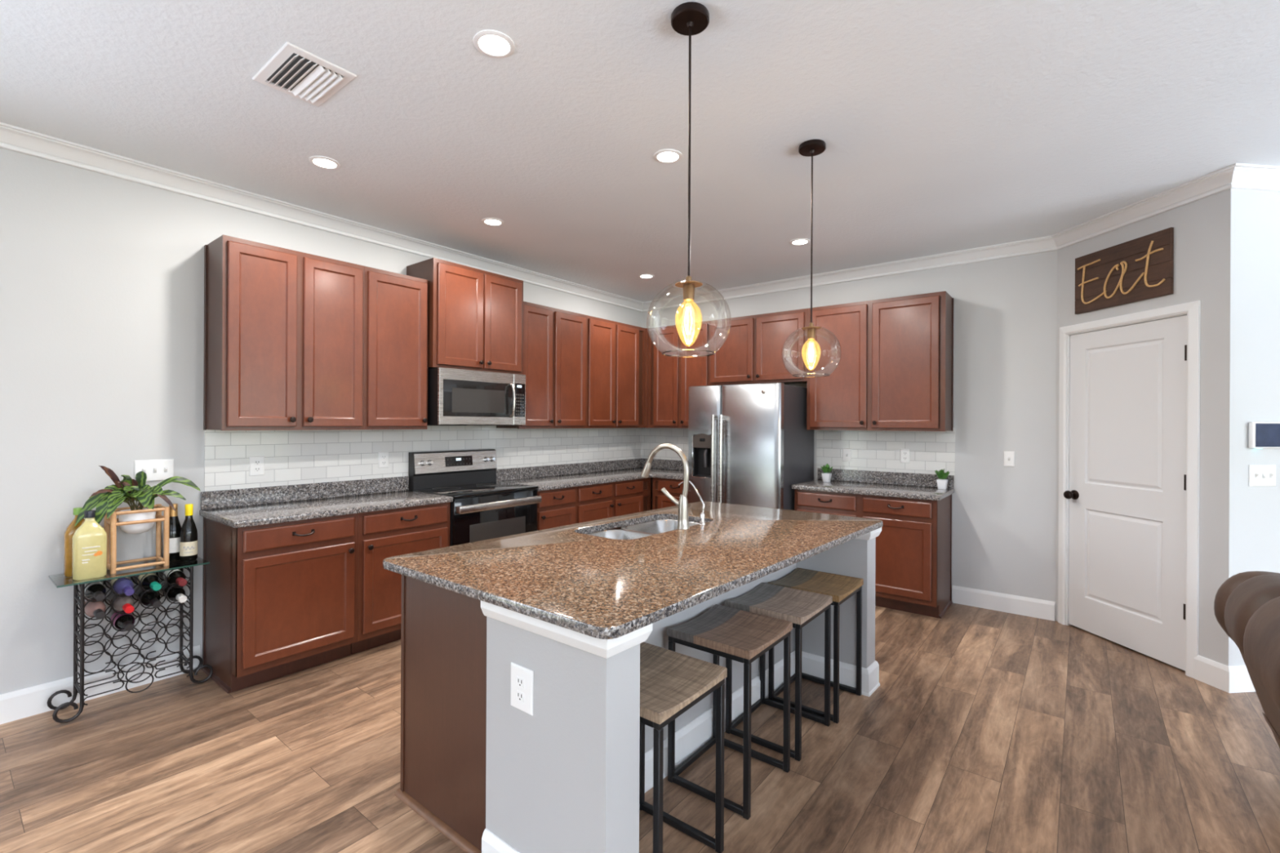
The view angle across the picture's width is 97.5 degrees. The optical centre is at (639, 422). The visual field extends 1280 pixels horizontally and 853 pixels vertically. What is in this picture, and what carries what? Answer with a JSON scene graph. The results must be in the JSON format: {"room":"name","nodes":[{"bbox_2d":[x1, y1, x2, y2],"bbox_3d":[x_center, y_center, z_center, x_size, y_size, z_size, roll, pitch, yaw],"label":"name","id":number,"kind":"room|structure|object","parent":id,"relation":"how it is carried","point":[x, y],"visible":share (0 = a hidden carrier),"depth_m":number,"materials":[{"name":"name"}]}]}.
{"room":"kitchen","nodes":[
{"label":"kitchen","id":0,"kind":"room"},
{"bbox_2d":[0,147,642,694],"bbox_3d":[-3.085,0.017,2.624,0.120,2.790,10.120,0,0,38],"label":"wall","id":1,"kind":"structure","parent":0,"point":[102,276],"depth_m":2.88,"materials":[{"name":"paint"}]},
{"bbox_2d":[0,644,200,724],"bbox_3d":[-3.112,1.343,2.488,0.016,0.136,1.882,0,0,38],"label":"baseboard","id":2,"kind":"structure","parent":1,"relation":"attached to","point":[20,704],"depth_m":2.85,"materials":[{"name":"white paint"}]},
{"bbox_2d":[134,458,173,481],"bbox_3d":[-2.649,0.261,3.066,0.019,0.116,0.165,0,0,38],"label":"light switch","id":3,"kind":"object","parent":1,"relation":"attached to","point":[154,469],"visible":0.87,"depth_m":3.07,"materials":[{"name":"white plastic"}]},
{"bbox_2d":[248,456,264,475],"bbox_3d":[-2.347,0.265,3.442,0.009,0.118,0.080,0,0,38],"label":"electrical outlet","id":4,"kind":"object","parent":1,"relation":"attached to","point":[256,464],"visible":1,"depth_m":3.44,"materials":[{"name":"white plastic"}]},
{"bbox_2d":[203,235,364,431],"bbox_3d":[-2.139,-0.489,3.433,0.360,1.067,0.771,0,0,38],"label":"upper cabinet","id":5,"kind":"object","parent":1,"relation":"attached to","point":[284,328],"visible":1,"depth_m":3.27,"materials":[{"name":"brown wood"}]},
{"bbox_2d":[0,122,643,311],"bbox_3d":[-3.035,-1.333,2.513,0.086,0.090,10.000,0,0,38],"label":"trim","id":6,"kind":"structure","parent":1,"relation":"attached to","point":[12,138],"depth_m":3.40,"materials":[{"name":"white paint"}]},
{"bbox_2d":[377,452,388,467],"bbox_3d":[-1.856,0.270,4.066,0.009,0.112,0.076,0,0,38],"label":"electrical outlet","id":7,"kind":"object","parent":1,"relation":"attached to","point":[383,457],"visible":1,"depth_m":4.06,"materials":[{"name":"white plastic"}]},
{"bbox_2d":[363,266,427,429],"bbox_3d":[-1.759,-0.487,3.915,0.360,1.067,0.454,0,0,38],"label":"upper cabinet","id":8,"kind":"object","parent":1,"relation":"attached to","point":[395,367],"visible":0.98,"depth_m":3.81,"materials":[{"name":"brown wood"}]},
{"bbox_2d":[204,425,641,491],"bbox_3d":[-1.248,0.256,4.854,0.009,0.470,4.100,0,0,38],"label":"backsplash","id":9,"kind":"structure","parent":1,"relation":"attached to","point":[291,457],"depth_m":4.00,"materials":[{"name":"white tile"}]},
{"bbox_2d":[406,257,523,374],"bbox_3d":[-1.338,-0.783,4.403,0.415,0.777,0.816,0,0,38],"label":"upper cabinet","id":10,"kind":"object","parent":1,"relation":"attached to","point":[475,316],"visible":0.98,"depth_m":4.23,"materials":[{"name":"brown wood"}]},
{"bbox_2d":[427,367,525,426],"bbox_3d":[-1.313,-0.185,4.377,0.471,0.414,0.786,0,0,38],"label":"microwave","id":11,"kind":"object","parent":10,"relation":"attached to","point":[455,397],"visible":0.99,"depth_m":4.18,"materials":[{"name":"silver metal"}]},
{"bbox_2d":[496,301,586,428],"bbox_3d":[-0.859,-0.483,5.059,0.360,1.067,0.798,0,0,38],"label":"upper cabinet","id":12,"kind":"object","parent":1,"relation":"attached to","point":[554,340],"visible":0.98,"depth_m":4.97,"materials":[{"name":"brown wood"}]},
{"bbox_2d":[585,315,645,428],"bbox_3d":[-0.326,-0.480,5.735,0.360,1.067,0.921,0,0,38],"label":"upper cabinet","id":13,"kind":"object","parent":1,"relation":"attached to","point":[615,352],"visible":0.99,"depth_m":5.62,"materials":[{"name":"brown wood"}]},
{"bbox_2d":[645,328,648,427],"bbox_3d":[0.045,-0.478,6.233,0.328,1.067,0.319,0,0,38],"label":"strip","id":14,"kind":"object","parent":1,"relation":"attached to","point":[646,329],"visible":0.21,"depth_m":6.01,"materials":[{"name":"brown wood"}]},
{"bbox_2d":[0,0,1279,302],"bbox_3d":[1.283,-1.407,0.387,9.900,0.100,12.400,0,0,38],"label":"ceiling","id":15,"kind":"structure","parent":0,"point":[944,126],"depth_m":2.48,"materials":[{"name":"white paint"}]},
{"bbox_2d":[252,41,356,106],"bbox_3d":[-1.329,-1.359,2.222,0.350,0.020,0.248,0,0,38],"label":"ceiling vent","id":16,"kind":"object","parent":15,"relation":"in","point":[294,71],"visible":1,"depth_m":2.20,"materials":[{"name":"white plastic"}]},
{"bbox_2d":[308,155,340,169],"bbox_3d":[-1.661,-1.368,2.959,0.146,0.006,0.146,0,0,38],"label":"recessed light","id":17,"kind":"object","parent":15,"relation":"in","point":[324,162],"visible":1,"depth_m":2.95,"materials":[{"name":"white plastic"}]},
{"bbox_2d":[313,159,336,168],"bbox_3d":[-1.661,-1.369,2.959,0.106,0.002,0.106,0,0,38],"label":"diffuser","id":18,"kind":"object","parent":17,"relation":"attached to","point":[322,163],"depth_m":2.96,"materials":[{"name":"plastic"}]},
{"bbox_2d":[481,217,503,226],"bbox_3d":[-1.002,-1.365,3.821,0.146,0.006,0.146,0,0,38],"label":"recessed light","id":19,"kind":"object","parent":15,"relation":"in","point":[489,221],"visible":1,"depth_m":3.81,"materials":[{"name":"white plastic"}]},
{"bbox_2d":[484,219,500,225],"bbox_3d":[-1.002,-1.366,3.821,0.106,0.002,0.106,0,0,38],"label":"diffuser","id":20,"kind":"object","parent":19,"relation":"attached to","point":[489,222],"depth_m":3.82,"materials":[{"name":"plastic"}]},
{"bbox_2d":[473,30,515,57],"bbox_3d":[-0.525,-1.362,2.025,0.146,0.006,0.146,0,0,38],"label":"recessed light","id":21,"kind":"object","parent":15,"relation":"in","point":[491,43],"visible":1,"depth_m":2.02,"materials":[{"name":"white plastic"}]},
{"bbox_2d":[479,35,509,54],"bbox_3d":[-0.525,-1.363,2.025,0.106,0.002,0.106,0,0,38],"label":"diffuser","id":22,"kind":"object","parent":21,"relation":"attached to","point":[488,44],"depth_m":2.03,"materials":[{"name":"plastic"}]},
{"bbox_2d":[638,274,653,278],"bbox_3d":[0.059,-1.359,5.218,0.146,0.006,0.146,0,0,38],"label":"recessed light","id":23,"kind":"object","parent":15,"relation":"in","point":[642,276],"visible":1,"depth_m":5.21,"materials":[{"name":"white plastic"}]},
{"bbox_2d":[640,275,652,278],"bbox_3d":[0.059,-1.361,5.218,0.106,0.002,0.106,0,0,38],"label":"diffuser","id":24,"kind":"object","parent":23,"relation":"attached to","point":[642,276],"depth_m":5.22,"materials":[{"name":"plastic"}]},
{"bbox_2d":[653,149,682,163],"bbox_3d":[0.143,-1.359,2.869,0.146,0.006,0.146,0,0,38],"label":"recessed light","id":25,"kind":"object","parent":15,"relation":"in","point":[664,156],"visible":1,"depth_m":2.86,"materials":[{"name":"white plastic"}]},
{"bbox_2d":[657,151,678,161],"bbox_3d":[0.143,-1.360,2.869,0.106,0.002,0.106,0,0,38],"label":"diffuser","id":26,"kind":"object","parent":25,"relation":"attached to","point":[661,156],"depth_m":2.87,"materials":[{"name":"plastic"}]},
{"bbox_2d":[662,1,715,357],"bbox_3d":[0.165,-0.796,1.879,0.282,1.133,0.282,0,0,38],"label":"pendant light","id":27,"kind":"object","parent":15,"relation":"hanging from","point":[690,19],"visible":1,"depth_m":1.88,"materials":[{"name":"brown metal"}]},
{"bbox_2d":[682,283,694,301],"bbox_3d":[0.163,-0.436,1.879,0.039,0.052,0.040,0,0,38],"label":"socket","id":28,"kind":"object","parent":27,"relation":"attached to","point":[688,289],"depth_m":1.86,"materials":[{"name":"gold metal"}]},
{"bbox_2d":[790,238,809,245],"bbox_3d":[1.199,-1.353,4.209,0.146,0.006,0.146,0,0,38],"label":"recessed light","id":29,"kind":"object","parent":15,"relation":"in","point":[802,241],"visible":1,"depth_m":4.21,"materials":[{"name":"white plastic"}]},
{"bbox_2d":[792,240,807,244],"bbox_3d":[1.199,-1.355,4.209,0.106,0.002,0.106,0,0,38],"label":"diffuser","id":30,"kind":"object","parent":29,"relation":"attached to","point":[794,242],"depth_m":4.20,"materials":[{"name":"plastic"}]},
{"bbox_2d":[792,139,830,377],"bbox_3d":[0.842,-0.794,2.753,0.282,1.129,0.282,0,0,38],"label":"pendant light","id":31,"kind":"object","parent":15,"relation":"hanging from","point":[811,148],"visible":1,"depth_m":2.75,"materials":[{"name":"brown metal"}]},
{"bbox_2d":[807,328,815,339],"bbox_3d":[0.840,-0.437,2.753,0.039,0.052,0.040,0,0,38],"label":"socket","id":32,"kind":"object","parent":31,"relation":"attached to","point":[811,331],"depth_m":2.74,"materials":[{"name":"gold metal"}]},
{"bbox_2d":[0,603,1279,852],"bbox_3d":[1.268,1.483,0.387,9.900,0.100,12.400,0,0,38],"label":"floor","id":33,"kind":"structure","parent":0,"point":[983,730],"depth_m":2.35,"materials":[{"name":"brown wood"}]},
{"bbox_2d":[46,556,213,723],"bbox_3d":[-2.598,1.079,2.894,0.283,0.660,0.614,0,0,38],"label":"wine rack","id":34,"kind":"object","parent":33,"relation":"on","point":[60,580],"visible":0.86,"depth_m":2.85,"materials":[{"name":"black metal"}]},
{"bbox_2d":[63,507,84,577],"bbox_3d":[-2.773,0.584,2.773,0.070,0.327,0.100,0,0,38],"label":"juice bottle","id":35,"kind":"object","parent":34,"relation":"on","point":[71,528],"visible":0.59,"depth_m":2.73,"materials":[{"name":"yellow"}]},
{"bbox_2d":[71,510,106,580],"bbox_3d":[-2.663,0.587,2.717,0.068,0.323,0.118,0,0,38],"label":"juice bottle","id":36,"kind":"object","parent":34,"relation":"on","point":[89,540],"visible":1,"depth_m":2.70,"materials":[{"name":"yellow"}]},
{"bbox_2d":[93,551,102,555],"bbox_3d":[-2.622,0.633,2.717,0.002,0.024,0.031,0,0,38],"label":"print","id":37,"kind":"object","parent":36,"relation":"attached to","point":[95,553],"depth_m":2.72},
{"bbox_2d":[79,581,106,600],"bbox_3d":[-2.682,0.826,2.762,0.306,0.079,0.077,0,0,38],"label":"wine bottle","id":38,"kind":"object","parent":34,"relation":"in","point":[96,590],"visible":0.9,"depth_m":2.71,"materials":[{"name":"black glass"}]},
{"bbox_2d":[84,595,106,619],"bbox_3d":[-2.683,0.911,2.762,0.306,0.078,0.075,0,0,38],"label":"wine bottle","id":39,"kind":"object","parent":34,"relation":"in","point":[97,609],"visible":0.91,"depth_m":2.71,"materials":[{"name":"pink glass"}]},
{"bbox_2d":[106,607,134,631],"bbox_3d":[-2.619,0.998,2.843,0.306,0.080,0.077,0,0,38],"label":"wine bottle","id":40,"kind":"object","parent":34,"relation":"in","point":[126,621],"visible":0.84,"depth_m":2.80,"materials":[{"name":"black glass"}]},
{"bbox_2d":[107,591,134,613],"bbox_3d":[-2.619,0.912,2.843,0.306,0.078,0.075,0,0,38],"label":"wine bottle","id":41,"kind":"object","parent":34,"relation":"in","point":[126,604],"visible":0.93,"depth_m":2.80,"materials":[{"name":"grey glass"}]},
{"bbox_2d":[107,577,134,595],"bbox_3d":[-2.618,0.826,2.843,0.306,0.078,0.077,0,0,38],"label":"wine bottle","id":42,"kind":"object","parent":34,"relation":"in","point":[125,585],"visible":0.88,"depth_m":2.80,"materials":[{"name":"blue glass"}]},
{"bbox_2d":[77,572,180,662],"bbox_3d":[-2.680,0.986,2.958,0.005,0.451,0.419,0,0,38],"label":"grille","id":43,"kind":"object","parent":34,"relation":"attached to","point":[157,573],"depth_m":2.96,"materials":[{"name":"metal"}]},
{"bbox_2d":[103,503,169,573],"bbox_3d":[-2.618,0.596,2.922,0.183,0.306,0.228,0,0,38],"label":"planter","id":44,"kind":"object","parent":34,"relation":"on","point":[140,521],"visible":0.94,"depth_m":2.89,"materials":[{"name":"wood"}]},
{"bbox_2d":[74,465,199,526],"bbox_3d":[-2.579,0.369,2.904,0.165,0.312,0.493,0,0,38],"label":"houseplant","id":45,"kind":"object","parent":44,"relation":"in","point":[107,500],"visible":0.91,"depth_m":2.86,"materials":[{"name":"green plant"}]},
{"bbox_2d":[84,567,190,673],"bbox_3d":[-2.531,0.986,2.840,0.005,0.451,0.419,0,0,38],"label":"grille","id":46,"kind":"object","parent":34,"relation":"attached to","point":[166,577],"depth_m":2.84,"materials":[{"name":"metal"}]},
{"bbox_2d":[133,586,161,608],"bbox_3d":[-2.554,0.912,2.925,0.306,0.078,0.075,0,0,38],"label":"wine bottle","id":47,"kind":"object","parent":34,"relation":"in","point":[148,598],"visible":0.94,"depth_m":2.88,"materials":[{"name":"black glass"}]},
{"bbox_2d":[133,573,161,591],"bbox_3d":[-2.554,0.827,2.925,0.306,0.079,0.077,0,0,38],"label":"wine bottle","id":48,"kind":"object","parent":34,"relation":"in","point":[151,580],"visible":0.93,"depth_m":2.88,"materials":[{"name":"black glass"}]},
{"bbox_2d":[159,582,187,603],"bbox_3d":[-2.490,0.912,3.007,0.306,0.078,0.075,0,0,38],"label":"wine bottle","id":49,"kind":"object","parent":34,"relation":"in","point":[178,593],"visible":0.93,"depth_m":2.96,"materials":[{"name":"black glass"}]},
{"bbox_2d":[159,568,187,586],"bbox_3d":[-2.489,0.827,3.007,0.306,0.079,0.077,0,0,38],"label":"wine bottle","id":50,"kind":"object","parent":34,"relation":"in","point":[175,576],"visible":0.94,"depth_m":2.96,"materials":[{"name":"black glass"}]},
{"bbox_2d":[168,503,182,560],"bbox_3d":[-2.552,0.597,3.070,0.083,0.305,0.083,0,0,38],"label":"wine bottle","id":51,"kind":"object","parent":34,"relation":"in","point":[175,526],"visible":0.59,"depth_m":3.05,"materials":[{"name":"black glass"}]},
{"bbox_2d":[179,503,197,561],"bbox_3d":[-2.461,0.597,3.063,0.078,0.305,0.077,0,0,38],"label":"wine bottle","id":52,"kind":"object","parent":34,"relation":"on","point":[188,532],"visible":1,"depth_m":3.04,"materials":[{"name":"black glass"}]},
{"bbox_2d":[200,513,358,693],"bbox_3d":[-2.094,0.980,3.291,0.618,0.874,0.632,0,0,38],"label":"base cabinet","id":53,"kind":"object","parent":33,"relation":"on","point":[281,599],"visible":0.97,"depth_m":3.09,"materials":[{"name":"brown wood"}]},
{"bbox_2d":[199,475,453,528],"bbox_3d":[-1.908,0.469,3.538,0.598,0.140,1.261,0,0,38],"label":"countertop","id":54,"kind":"structure","parent":53,"relation":"on","point":[255,506],"depth_m":3.47,"materials":[{"name":"grey stone"}]},
{"bbox_2d":[351,502,449,654],"bbox_3d":[-1.699,0.982,3.779,0.602,0.874,0.623,0,0,38],"label":"base cabinet","id":55,"kind":"object","parent":33,"relation":"on","point":[383,535],"visible":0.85,"depth_m":3.52,"materials":[{"name":"brown wood"}]},
{"bbox_2d":[408,448,541,546],"bbox_3d":[-1.254,0.823,4.313,0.650,1.196,0.758,0,0,38],"label":"electric range","id":56,"kind":"object","parent":33,"relation":"on","point":[482,508],"visible":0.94,"depth_m":4.24,"materials":[{"name":"black metal"}]},
{"bbox_2d":[413,481,538,497],"bbox_3d":[-1.245,0.507,4.308,0.532,0.017,0.758,0,0,38],"label":"cooktop","id":57,"kind":"object","parent":56,"relation":"in","point":[460,489],"depth_m":4.25,"materials":[{"name":"black glass"}]},
{"bbox_2d":[394,526,621,852],"bbox_3d":[-0.045,0.991,2.751,0.585,0.871,2.082,0,0,41],"label":"base cabinet","id":58,"kind":"object","parent":33,"relation":"on","point":[443,631],"visible":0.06,"depth_m":1.97,"materials":[{"name":"brown wood"}]},
{"bbox_2d":[382,501,883,639],"bbox_3d":[0.170,0.540,2.595,1.257,0.034,2.164,0,0,38],"label":"countertop","id":59,"kind":"structure","parent":58,"relation":"on","point":[565,576],"depth_m":2.09,"materials":[{"name":"brown stone"}]},
{"bbox_2d":[586,519,699,539],"bbox_3d":[0.037,0.654,2.877,0.411,0.196,0.765,0,0,38],"label":"sink","id":60,"kind":"object","parent":59,"relation":"in","point":[637,531],"visible":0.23,"depth_m":3.07,"materials":[{"name":"grey metal"}]},
{"bbox_2d":[640,443,689,528],"bbox_3d":[0.124,0.314,2.858,0.296,0.418,0.062,0,0,38],"label":"kitchen faucet","id":61,"kind":"object","parent":59,"relation":"on","point":[682,521],"visible":1,"depth_m":2.78,"materials":[{"name":"silver metal"}]},
{"bbox_2d":[678,480,705,524],"bbox_3d":[0.271,0.413,2.958,0.169,0.220,0.034,0,0,38],"label":"tap","id":62,"kind":"object","parent":59,"relation":"on","point":[702,514],"visible":0.92,"depth_m":2.91,"materials":[{"name":"silver metal"}]},
{"bbox_2d":[698,512,705,524],"bbox_3d":[0.324,0.495,2.916,0.033,0.058,0.034,0,0,38],"label":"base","id":63,"kind":"object","parent":62,"relation":"on","point":[702,514],"depth_m":2.91,"materials":[{"name":"silver metal"}]},
{"bbox_2d":[537,486,576,530],"bbox_3d":[-0.889,0.986,4.808,0.602,0.874,0.460,0,0,38],"label":"base cabinet","id":64,"kind":"object","parent":33,"relation":"on","point":[557,508],"visible":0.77,"depth_m":4.64,"materials":[{"name":"brown wood"}]},
{"bbox_2d":[576,477,650,523],"bbox_3d":[-0.416,0.988,5.408,0.602,0.874,1.065,0,0,38],"label":"base cabinet","id":65,"kind":"object","parent":33,"relation":"on","point":[609,500],"visible":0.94,"depth_m":5.21,"materials":[{"name":"brown wood"}]},
{"bbox_2d":[496,457,684,491],"bbox_3d":[-0.191,0.478,5.297,1.120,0.140,2.091,0,0,38],"label":"countertop","id":66,"kind":"structure","parent":65,"relation":"on","point":[546,477],"depth_m":5.41,"materials":[{"name":"grey stone"}]},
{"bbox_2d":[652,477,688,510],"bbox_3d":[0.483,0.992,5.694,0.524,0.874,0.602,0,0,38],"label":"base cabinet","id":67,"kind":"object","parent":33,"relation":"on","point":[660,500],"visible":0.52,"depth_m":5.55,"materials":[{"name":"brown wood"}]},
{"bbox_2d":[480,527,881,852],"bbox_3d":[0.407,0.994,2.416,0.532,0.871,2.174,0,0,41],"label":"island base","id":68,"kind":"object","parent":33,"relation":"on","point":[563,777],"visible":0.52,"depth_m":1.65,"materials":[{"name":"paint"}]},
{"bbox_2d":[511,662,533,715],"bbox_3d":[-0.354,0.793,1.673,0.098,0.130,0.009,0,0,38],"label":"electrical outlet","id":69,"kind":"object","parent":68,"relation":"attached to","point":[522,677],"visible":1,"depth_m":1.67,"materials":[{"name":"white plastic"}]},
{"bbox_2d":[516,675,524,688],"bbox_3d":[-0.356,0.772,1.671,0.034,0.029,0.003,0,0,38],"label":"receptacle","id":70,"kind":"object","parent":69,"relation":"attached to","point":[520,679],"depth_m":1.67,"materials":[{"name":"grey"}]},
{"bbox_2d":[516,689,524,702],"bbox_3d":[-0.356,0.814,1.671,0.034,0.029,0.003,0,0,38],"label":"receptacle","id":71,"kind":"object","parent":69,"relation":"attached to","point":[520,693],"depth_m":1.67,"materials":[{"name":"grey"}]},
{"bbox_2d":[639,641,727,852],"bbox_3d":[0.028,1.122,1.838,0.366,0.610,0.380,0,0,38],"label":"counter stool","id":72,"kind":"object","parent":33,"relation":"on","point":[672,682],"visible":0.68,"depth_m":1.85,"materials":[{"name":"brown wood"}]},
{"bbox_2d":[666,604,792,819],"bbox_3d":[0.365,1.124,2.273,0.366,0.610,0.380,0,0,38],"label":"counter stool","id":73,"kind":"object","parent":33,"relation":"on","point":[741,636],"visible":0.91,"depth_m":2.23,"materials":[{"name":"brown wood"}]},
{"bbox_2d":[688,382,813,510],"bbox_3d":[0.996,0.552,5.128,0.900,1.760,0.833,0,0,38],"label":"refrigerator","id":74,"kind":"object","parent":33,"relation":"on","point":[748,444],"visible":0.7,"depth_m":4.82,"materials":[{"name":"silver metal"}]},
{"bbox_2d":[724,582,832,760],"bbox_3d":[0.649,1.125,2.624,0.366,0.610,0.380,0,0,38],"label":"counter stool","id":75,"kind":"object","parent":33,"relation":"on","point":[799,607],"visible":0.86,"depth_m":2.59,"materials":[{"name":"black metal"}]},
{"bbox_2d":[767,567,863,723],"bbox_3d":[0.915,1.127,2.924,0.366,0.610,0.380,0,0,38],"label":"counter stool","id":76,"kind":"object","parent":33,"relation":"on","point":[841,588],"visible":0.75,"depth_m":2.90,"materials":[{"name":"black metal"}]},
{"bbox_2d":[794,488,952,618],"bbox_3d":[1.891,1.000,4.595,1.095,0.874,0.618,0,0,38],"label":"base cabinet","id":77,"kind":"object","parent":33,"relation":"on","point":[913,563],"visible":0.67,"depth_m":4.23,"materials":[{"name":"brown wood"}]},
{"bbox_2d":[791,467,954,500],"bbox_3d":[1.896,0.488,4.598,1.108,0.140,0.608,0,0,38],"label":"countertop","id":78,"kind":"structure","parent":77,"relation":"on","point":[890,484],"depth_m":4.62,"materials":[{"name":"grey stone"}]},
{"bbox_2d":[821,463,833,482],"bbox_3d":[1.653,0.441,4.960,0.106,0.160,0.099,0,0,38],"label":"potted plant","id":79,"kind":"object","parent":78,"relation":"on","point":[826,477],"visible":1,"depth_m":4.94,"materials":[{"name":"green plant"}]},
{"bbox_2d":[934,468,950,489],"bbox_3d":[2.400,0.443,4.459,0.102,0.163,0.103,0,0,38],"label":"potted plant","id":80,"kind":"object","parent":78,"relation":"on","point":[942,483],"visible":1,"depth_m":4.43,"materials":[{"name":"green plant"}]},
{"bbox_2d":[1213,570,1279,748],"bbox_3d":[2.239,0.977,1.298,1.107,0.922,2.050,0,0,38],"label":"sofa","id":81,"kind":"object","parent":33,"relation":"on","point":[1246,605],"visible":1,"depth_m":1.91,"materials":[{"name":"brown leather"}]},
{"bbox_2d":[1213,570,1279,640],"bbox_3d":[2.474,0.801,2.163,0.369,0.441,0.320,0,0,38],"label":"cushion","id":82,"kind":"object","parent":81,"relation":"on","point":[1222,595],"depth_m":2.22,"materials":[{"name":"brown leather"}]},
{"bbox_2d":[1224,573,1279,656],"bbox_3d":[2.288,0.781,1.909,0.399,0.475,0.490,0,0,38],"label":"cushion","id":83,"kind":"object","parent":81,"relation":"on","point":[1247,596],"depth_m":1.96,"materials":[{"name":"brown leather"}]},
{"bbox_2d":[1243,596,1279,710],"bbox_3d":[1.963,0.764,1.504,0.418,0.499,0.710,0,0,38],"label":"cushion","id":84,"kind":"object","parent":81,"relation":"on","point":[1261,637],"depth_m":1.64,"materials":[{"name":"brown leather"}]},
{"bbox_2d":[642,249,1057,601],"bbox_3d":[2.196,0.043,4.829,5.450,2.790,0.120,0,0,38],"label":"wall","id":85,"kind":"structure","parent":0,"point":[1004,517],"depth_m":4.33,"materials":[{"name":"paint"}]},
{"bbox_2d":[648,320,709,428],"bbox_3d":[0.466,-0.476,5.886,0.760,1.067,0.360,0,0,38],"label":"upper cabinet","id":86,"kind":"object","parent":85,"relation":"attached to","point":[670,379],"visible":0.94,"depth_m":5.79,"materials":[{"name":"brown wood"}]},
{"bbox_2d":[709,308,807,385],"bbox_3d":[1.158,-0.687,5.343,0.995,0.639,0.360,0,0,38],"label":"upper cabinet","id":87,"kind":"object","parent":85,"relation":"attached to","point":[766,348],"visible":0.97,"depth_m":5.20,"materials":[{"name":"brown wood"}]},
{"bbox_2d":[641,427,955,486],"bbox_3d":[1.271,0.268,5.475,3.181,0.470,0.009,0,0,38],"label":"backsplash","id":88,"kind":"structure","parent":85,"relation":"attached to","point":[931,451],"depth_m":4.88,"materials":[{"name":"white tile"}]},
{"bbox_2d":[842,448,851,462],"bbox_3d":[1.843,0.288,5.005,0.076,0.118,0.019,0,0,38],"label":"light switch","id":89,"kind":"object","parent":85,"relation":"attached to","point":[846,452],"visible":1,"depth_m":5.01,"materials":[{"name":"white plastic"}]},
{"bbox_2d":[642,235,1057,311],"bbox_3d":[1.507,-1.310,5.246,3.842,0.090,0.086,0,0,38],"label":"trim","id":90,"kind":"structure","parent":85,"relation":"attached to","point":[1043,244],"depth_m":4.84,"materials":[{"name":"white paint"}]},
{"bbox_2d":[806,290,954,431],"bbox_3d":[1.976,-0.469,4.698,1.089,1.067,0.360,0,0,38],"label":"upper cabinet","id":91,"kind":"object","parent":85,"relation":"attached to","point":[889,362],"visible":0.99,"depth_m":4.52,"materials":[{"name":"brown wood"}]},
{"bbox_2d":[900,448,910,462],"bbox_3d":[2.225,0.278,4.711,0.074,0.118,0.009,0,0,38],"label":"electrical outlet","id":92,"kind":"object","parent":85,"relation":"attached to","point":[904,453],"visible":1,"depth_m":4.71,"materials":[{"name":"white plastic"}]},
{"bbox_2d":[951,585,1055,621],"bbox_3d":[2.763,1.373,4.291,0.667,0.136,0.016,0,0,38],"label":"baseboard","id":93,"kind":"structure","parent":85,"relation":"attached to","point":[1014,604],"depth_m":4.27,"materials":[{"name":"white paint"}]},
{"bbox_2d":[1003,451,1014,466],"bbox_3d":[2.801,0.275,4.262,0.072,0.116,0.019,0,0,38],"label":"light switch","id":94,"kind":"object","parent":85,"relation":"attached to","point":[1008,456],"visible":1,"depth_m":4.26,"materials":[{"name":"white plastic"}]},
{"bbox_2d":[1055,188,1248,666],"bbox_3d":[3.155,0.048,3.558,0.110,2.790,1.086,0,0,-7],"label":"wall","id":95,"kind":"structure","parent":0,"point":[1211,260],"depth_m":3.09,"materials":[{"name":"paint"}]},
{"bbox_2d":[1075,227,1173,314],"bbox_3d":[3.081,-0.952,3.610,0.031,0.390,0.635,0,0,-7],"label":"wall sign","id":96,"kind":"object","parent":95,"relation":"attached to","point":[1140,268],"visible":1,"depth_m":3.56,"materials":[{"name":"brown wood"}]},
{"bbox_2d":[1057,300,1200,678],"bbox_3d":[3.118,0.377,3.613,0.168,2.132,0.914,0,0,-7],"label":"door","id":97,"kind":"structure","parent":95,"relation":"in","point":[1129,424],"depth_m":3.55,"materials":[{"name":"white paint"}]},
{"bbox_2d":[1051,163,1235,249],"bbox_3d":[3.070,-1.303,3.504,0.086,0.090,1.172,0,0,-7],"label":"trim","id":98,"kind":"structure","parent":95,"relation":"attached to","point":[1220,180],"depth_m":3.39,"materials":[{"name":"white paint"}]},
{"bbox_2d":[1194,655,1229,693],"bbox_3d":[3.142,1.375,3.081,0.016,0.136,0.172,0,0,-7],"label":"baseboard","id":99,"kind":"structure","parent":95,"relation":"attached to","point":[1214,673],"depth_m":3.08,"materials":[{"name":"white paint"}]},
{"bbox_2d":[1246,189,1279,573],"bbox_3d":[4.404,0.054,3.216,2.290,2.790,0.110,0,0,-7],"label":"wall","id":100,"kind":"structure","parent":0,"point":[1263,535],"depth_m":3.04,"materials":[{"name":"paint"}]},
{"bbox_2d":[1228,665,1255,693],"bbox_3d":[4.343,1.381,3.146,2.416,0.136,0.016,0,0,-7],"label":"baseboard","id":101,"kind":"structure","parent":100,"relation":"attached to","point":[1240,681],"depth_m":3.00,"materials":[{"name":"white paint"}]},
{"bbox_2d":[1231,163,1279,191],"bbox_3d":[4.326,-1.296,3.107,2.486,0.090,0.086,0,0,-7],"label":"trim","id":102,"kind":"structure","parent":100,"relation":"attached to","point":[1245,176],"depth_m":2.99,"materials":[{"name":"white paint"}]},
{"bbox_2d":[1248,464,1275,486],"bbox_3d":[3.364,0.286,3.026,0.165,0.116,0.019,0,0,-7],"label":"light switch","id":103,"kind":"object","parent":100,"relation":"attached to","point":[1260,475],"visible":1,"depth_m":3.03,"materials":[{"name":"white plastic"}]},
{"bbox_2d":[1248,422,1279,448],"bbox_3d":[3.403,0.068,3.026,0.260,0.144,0.026,0,0,-7],"label":"screen","id":104,"kind":"object","parent":100,"relation":"attached to","point":[1261,435],"visible":1,"depth_m":3.01,"materials":[{"name":"white plastic"}]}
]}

